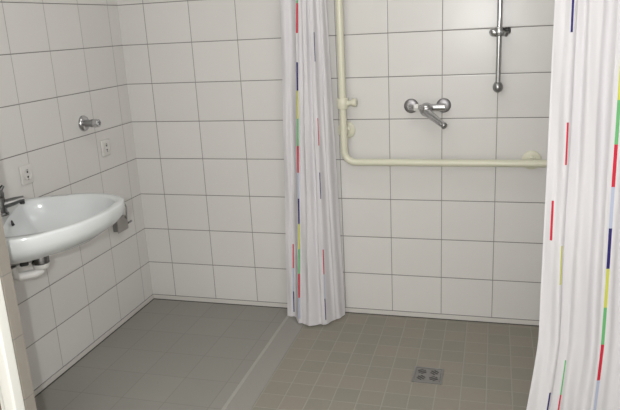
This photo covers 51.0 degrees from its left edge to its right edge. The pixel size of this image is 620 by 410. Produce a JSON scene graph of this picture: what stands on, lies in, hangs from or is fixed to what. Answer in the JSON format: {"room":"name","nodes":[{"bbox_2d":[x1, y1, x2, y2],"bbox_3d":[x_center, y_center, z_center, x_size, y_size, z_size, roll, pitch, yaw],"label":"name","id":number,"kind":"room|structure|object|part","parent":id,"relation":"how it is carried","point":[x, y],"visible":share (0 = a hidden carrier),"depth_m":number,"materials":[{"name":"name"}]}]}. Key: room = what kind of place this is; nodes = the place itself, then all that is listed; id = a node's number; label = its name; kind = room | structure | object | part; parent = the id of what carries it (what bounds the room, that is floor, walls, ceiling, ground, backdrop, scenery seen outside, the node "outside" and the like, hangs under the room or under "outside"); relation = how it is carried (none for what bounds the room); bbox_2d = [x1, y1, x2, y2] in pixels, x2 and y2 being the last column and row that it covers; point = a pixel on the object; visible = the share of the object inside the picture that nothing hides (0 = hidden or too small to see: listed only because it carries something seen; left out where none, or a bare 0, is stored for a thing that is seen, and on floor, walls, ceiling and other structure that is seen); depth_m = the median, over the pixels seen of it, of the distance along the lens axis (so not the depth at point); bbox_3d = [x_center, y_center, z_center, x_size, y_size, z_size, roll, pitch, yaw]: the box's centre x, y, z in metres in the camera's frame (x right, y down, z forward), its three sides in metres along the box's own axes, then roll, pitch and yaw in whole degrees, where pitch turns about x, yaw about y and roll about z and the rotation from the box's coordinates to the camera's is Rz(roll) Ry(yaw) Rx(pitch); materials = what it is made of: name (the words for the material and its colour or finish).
{"room":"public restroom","nodes":[
{"label":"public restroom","id":0,"kind":"room"},
{"bbox_2d":[0,386,4,409],"bbox_3d":[-1.685,-0.183,1.953,1.498,2.550,0.063,1,16,16],"label":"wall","id":1,"kind":"structure","parent":0,"point":[1,396],"depth_m":1.95,"materials":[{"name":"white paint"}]},
{"bbox_2d":[0,211,36,409],"bbox_3d":[-1.138,-0.263,2.141,0.646,2.550,0.615,1,16,16],"label":"wall partition","id":2,"kind":"structure","parent":0,"point":[6,278],"depth_m":1.93,"materials":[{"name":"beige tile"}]},
{"bbox_2d":[0,280,24,409],"bbox_3d":[-0.928,0.001,1.803,0.041,2.100,0.042,1,16,16],"label":"trim","id":3,"kind":"structure","parent":2,"relation":"attached to","point":[10,385],"depth_m":1.92,"materials":[{"name":"white paint"}]},
{"bbox_2d":[0,0,152,390],"bbox_3d":[-1.228,-0.435,2.779,0.120,2.550,1.500,1,16,16],"label":"wall","id":4,"kind":"structure","parent":0,"point":[62,61],"depth_m":3.00,"materials":[{"name":"tile"}]},
{"bbox_2d":[19,163,33,185],"bbox_3d":[-1.184,-0.128,2.717,0.013,0.080,0.074,1,16,16],"label":"power outlet","id":5,"kind":"object","parent":4,"relation":"attached to","point":[26,173],"visible":1,"depth_m":2.71,"materials":[{"name":"grey plastic"}]},
{"bbox_2d":[23,169,31,179],"bbox_3d":[-1.180,-0.128,2.716,0.003,0.048,0.048,1,16,16],"label":"socket","id":6,"kind":"object","parent":5,"relation":"attached to","point":[27,173],"depth_m":2.71,"materials":[{"name":"grey plastic"}]},
{"bbox_2d":[2,193,124,264],"bbox_3d":[-0.928,0.085,2.408,0.507,0.134,0.576,-11,17,-28],"label":"washbasin","id":7,"kind":"object","parent":4,"relation":"attached to","point":[40,227],"visible":0.94,"depth_m":2.41,"materials":[{"name":"white ceramic"}]},
{"bbox_2d":[0,185,24,216],"bbox_3d":[-1.103,-0.022,2.369,0.112,0.112,0.054,-11,17,-28],"label":"tap","id":8,"kind":"object","parent":7,"relation":"on","point":[4,203],"visible":0.98,"depth_m":2.36,"materials":[{"name":"silver metal"}]},
{"bbox_3d":[-1.130,-0.050,2.346,0.043,0.043,0.043,2,16,17],"label":"lever","id":9,"kind":"part","parent":8,"relation":"part of","materials":[{"name":"silver metal"}]},
{"bbox_3d":[-1.088,-0.010,2.381,0.077,0.038,0.034,-11,17,-28],"label":"spout","id":10,"kind":"part","parent":8,"relation":"part of","materials":[{"name":"silver metal"}]},
{"bbox_2d":[10,256,49,280],"bbox_3d":[-1.065,0.223,2.389,0.204,0.114,0.065,-11,17,-28],"label":"trap","id":11,"kind":"object","parent":7,"relation":"attached to","point":[39,265],"visible":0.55,"depth_m":2.39,"materials":[{"name":"white plastic"}]},
{"bbox_2d":[10,261,31,266],"bbox_3d":[-1.093,0.210,2.369,0.123,0.048,0.123,1,16,16],"label":"outlet","id":12,"kind":"object","parent":11,"relation":"attached to","point":[25,263],"depth_m":2.37,"materials":[{"name":"metal"}]},
{"bbox_2d":[32,263,49,269],"bbox_3d":[-1.003,0.228,2.426,0.060,0.026,0.060,-11,17,-28],"label":"cup","id":13,"kind":"object","parent":11,"relation":"on","point":[37,266],"depth_m":2.40,"materials":[{"name":"white plastic"}]},
{"bbox_2d":[78,115,100,130],"bbox_3d":[-1.038,-0.387,3.079,0.087,0.076,0.076,1,16,16],"label":"valve","id":14,"kind":"object","parent":4,"relation":"attached to","point":[84,123],"visible":1,"depth_m":3.07,"materials":[{"name":"silver metal"}]},
{"bbox_3d":[-1.042,-0.387,3.081,0.045,0.038,0.038,1,16,16],"label":"stem","id":15,"kind":"part","parent":14,"relation":"part of","materials":[{"name":"silver metal"}]},
{"bbox_2d":[34,295,153,396],"bbox_3d":[-1.083,0.708,3.175,0.004,0.024,1.296,1,16,16],"label":"baseboard","id":16,"kind":"structure","parent":4,"relation":"attached to","point":[44,385],"depth_m":3.18,"materials":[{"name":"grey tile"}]},
{"bbox_2d":[100,139,110,156],"bbox_3d":[-1.026,-0.289,3.269,0.013,0.080,0.074,1,16,16],"label":"power outlet","id":17,"kind":"object","parent":4,"relation":"attached to","point":[105,144],"visible":1,"depth_m":3.26,"materials":[{"name":"grey plastic"}]},
{"bbox_2d":[104,143,109,151],"bbox_3d":[-1.022,-0.288,3.268,0.003,0.048,0.048,1,16,16],"label":"socket","id":18,"kind":"object","parent":17,"relation":"attached to","point":[106,145],"depth_m":3.27,"materials":[{"name":"grey plastic"}]},
{"bbox_2d":[113,204,131,233],"bbox_3d":[-0.983,0.063,3.392,0.049,0.141,0.130,1,16,16],"label":"toilet roll holder","id":19,"kind":"object","parent":4,"relation":"attached to","point":[122,223],"visible":0.76,"depth_m":3.38,"materials":[{"name":"silver metal"}]},
{"bbox_3d":[-0.993,0.097,3.391,0.032,0.068,0.088,1,16,16],"label":"wall plate","id":20,"kind":"part","parent":19,"relation":"part of","materials":[{"name":"silver metal"}]},
{"bbox_2d":[221,315,303,409],"bbox_3d":[-0.254,0.785,2.783,0.115,0.003,1.628,1,16,16],"label":"trim","id":21,"kind":"structure","parent":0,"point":[253,386],"depth_m":2.94,"materials":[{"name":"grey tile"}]},
{"bbox_2d":[35,299,538,409],"bbox_3d":[-0.734,1.166,1.591,3.350,0.050,4.300,1,16,16],"label":"floor","id":22,"kind":"structure","parent":0,"point":[170,354],"depth_m":2.97,"materials":[{"name":"grey tile"}]},
{"bbox_2d":[411,366,443,384],"bbox_3d":[0.510,0.736,2.811,0.126,0.005,0.126,1,16,16],"label":"floor drain","id":23,"kind":"object","parent":22,"relation":"on","point":[429,375],"visible":1,"depth_m":2.81,"materials":[{"name":"grey metal"}]},
{"bbox_2d":[117,0,554,320],"bbox_3d":[0.224,-0.621,3.183,2.690,2.550,0.120,1,16,16],"label":"wall","id":24,"kind":"structure","parent":0,"point":[204,77],"depth_m":3.24,"materials":[{"name":"tile"}]},
{"bbox_2d":[154,298,286,308],"bbox_3d":[-0.506,0.555,3.663,0.836,0.004,0.004,1,16,16],"label":"trim","id":25,"kind":"structure","parent":24,"relation":"attached to","point":[154,298],"depth_m":3.66,"materials":[{"name":"grey"}]},
{"bbox_2d":[280,0,344,325],"bbox_3d":[-0.021,-0.384,3.095,0.305,2.041,0.126,-2,15,4],"label":"shower curtain","id":26,"kind":"object","parent":24,"relation":"hanging from","point":[315,285],"visible":1,"depth_m":3.15,"materials":[{"name":"white fabric"}]},
{"bbox_2d":[153,295,538,324],"bbox_3d":[0.269,0.563,3.448,2.446,0.024,0.004,1,16,16],"label":"baseboard","id":27,"kind":"structure","parent":24,"relation":"attached to","point":[441,316],"depth_m":3.41,"materials":[{"name":"grey tile"}]},
{"bbox_2d":[404,98,450,128],"bbox_3d":[0.530,-0.420,2.986,0.220,0.118,0.191,1,16,16],"label":"shower mixer","id":28,"kind":"object","parent":24,"relation":"attached to","point":[443,105],"visible":1,"depth_m":2.98,"materials":[{"name":"grey metal"}]},
{"bbox_3d":[0.560,-0.396,2.944,0.041,0.084,0.141,-10,17,-25],"label":"lever","id":29,"kind":"part","parent":28,"relation":"part of","materials":[{"name":"silver metal"}]},
{"bbox_2d":[335,0,546,168],"bbox_3d":[0.632,-0.736,2.917,1.094,1.191,0.094,1,16,16],"label":"grab bar","id":30,"kind":"object","parent":24,"relation":"attached to","point":[346,129],"visible":0.99,"depth_m":3.05,"materials":[{"name":"beige plastic"}]},
{"bbox_3d":[0.212,-0.486,3.086,0.022,0.042,0.042,1,16,16],"label":"clamp knob","id":31,"kind":"part","parent":30,"relation":"part of","materials":[{"name":"beige plastic"}]},
{"bbox_2d":[345,312,538,325],"bbox_3d":[0.734,0.587,3.317,1.480,0.004,0.004,1,16,16],"label":"trim","id":32,"kind":"structure","parent":24,"relation":"attached to","point":[345,312],"depth_m":3.33,"materials":[{"name":"grey"}]},
{"bbox_2d":[489,0,510,92],"bbox_3d":[0.833,-0.906,2.813,0.089,0.830,0.090,8,19,35],"label":"shower rail","id":33,"kind":"object","parent":24,"relation":"attached to","point":[499,31],"visible":1,"depth_m":2.84,"materials":[{"name":"silver metal"}]},
{"bbox_3d":[0.858,-0.759,2.825,0.024,0.029,0.029,6,18,29],"label":"holder knob","id":34,"kind":"part","parent":33,"relation":"part of","materials":[{"name":"silver metal"}]},
{"bbox_2d":[526,0,619,409],"bbox_3d":[0.891,-0.113,1.944,0.437,2.041,0.041,2,16,19],"label":"shower curtain","id":35,"kind":"object","parent":24,"relation":"hanging from","point":[577,365],"visible":1,"depth_m":2.01,"materials":[{"name":"white fabric"}]}
]}

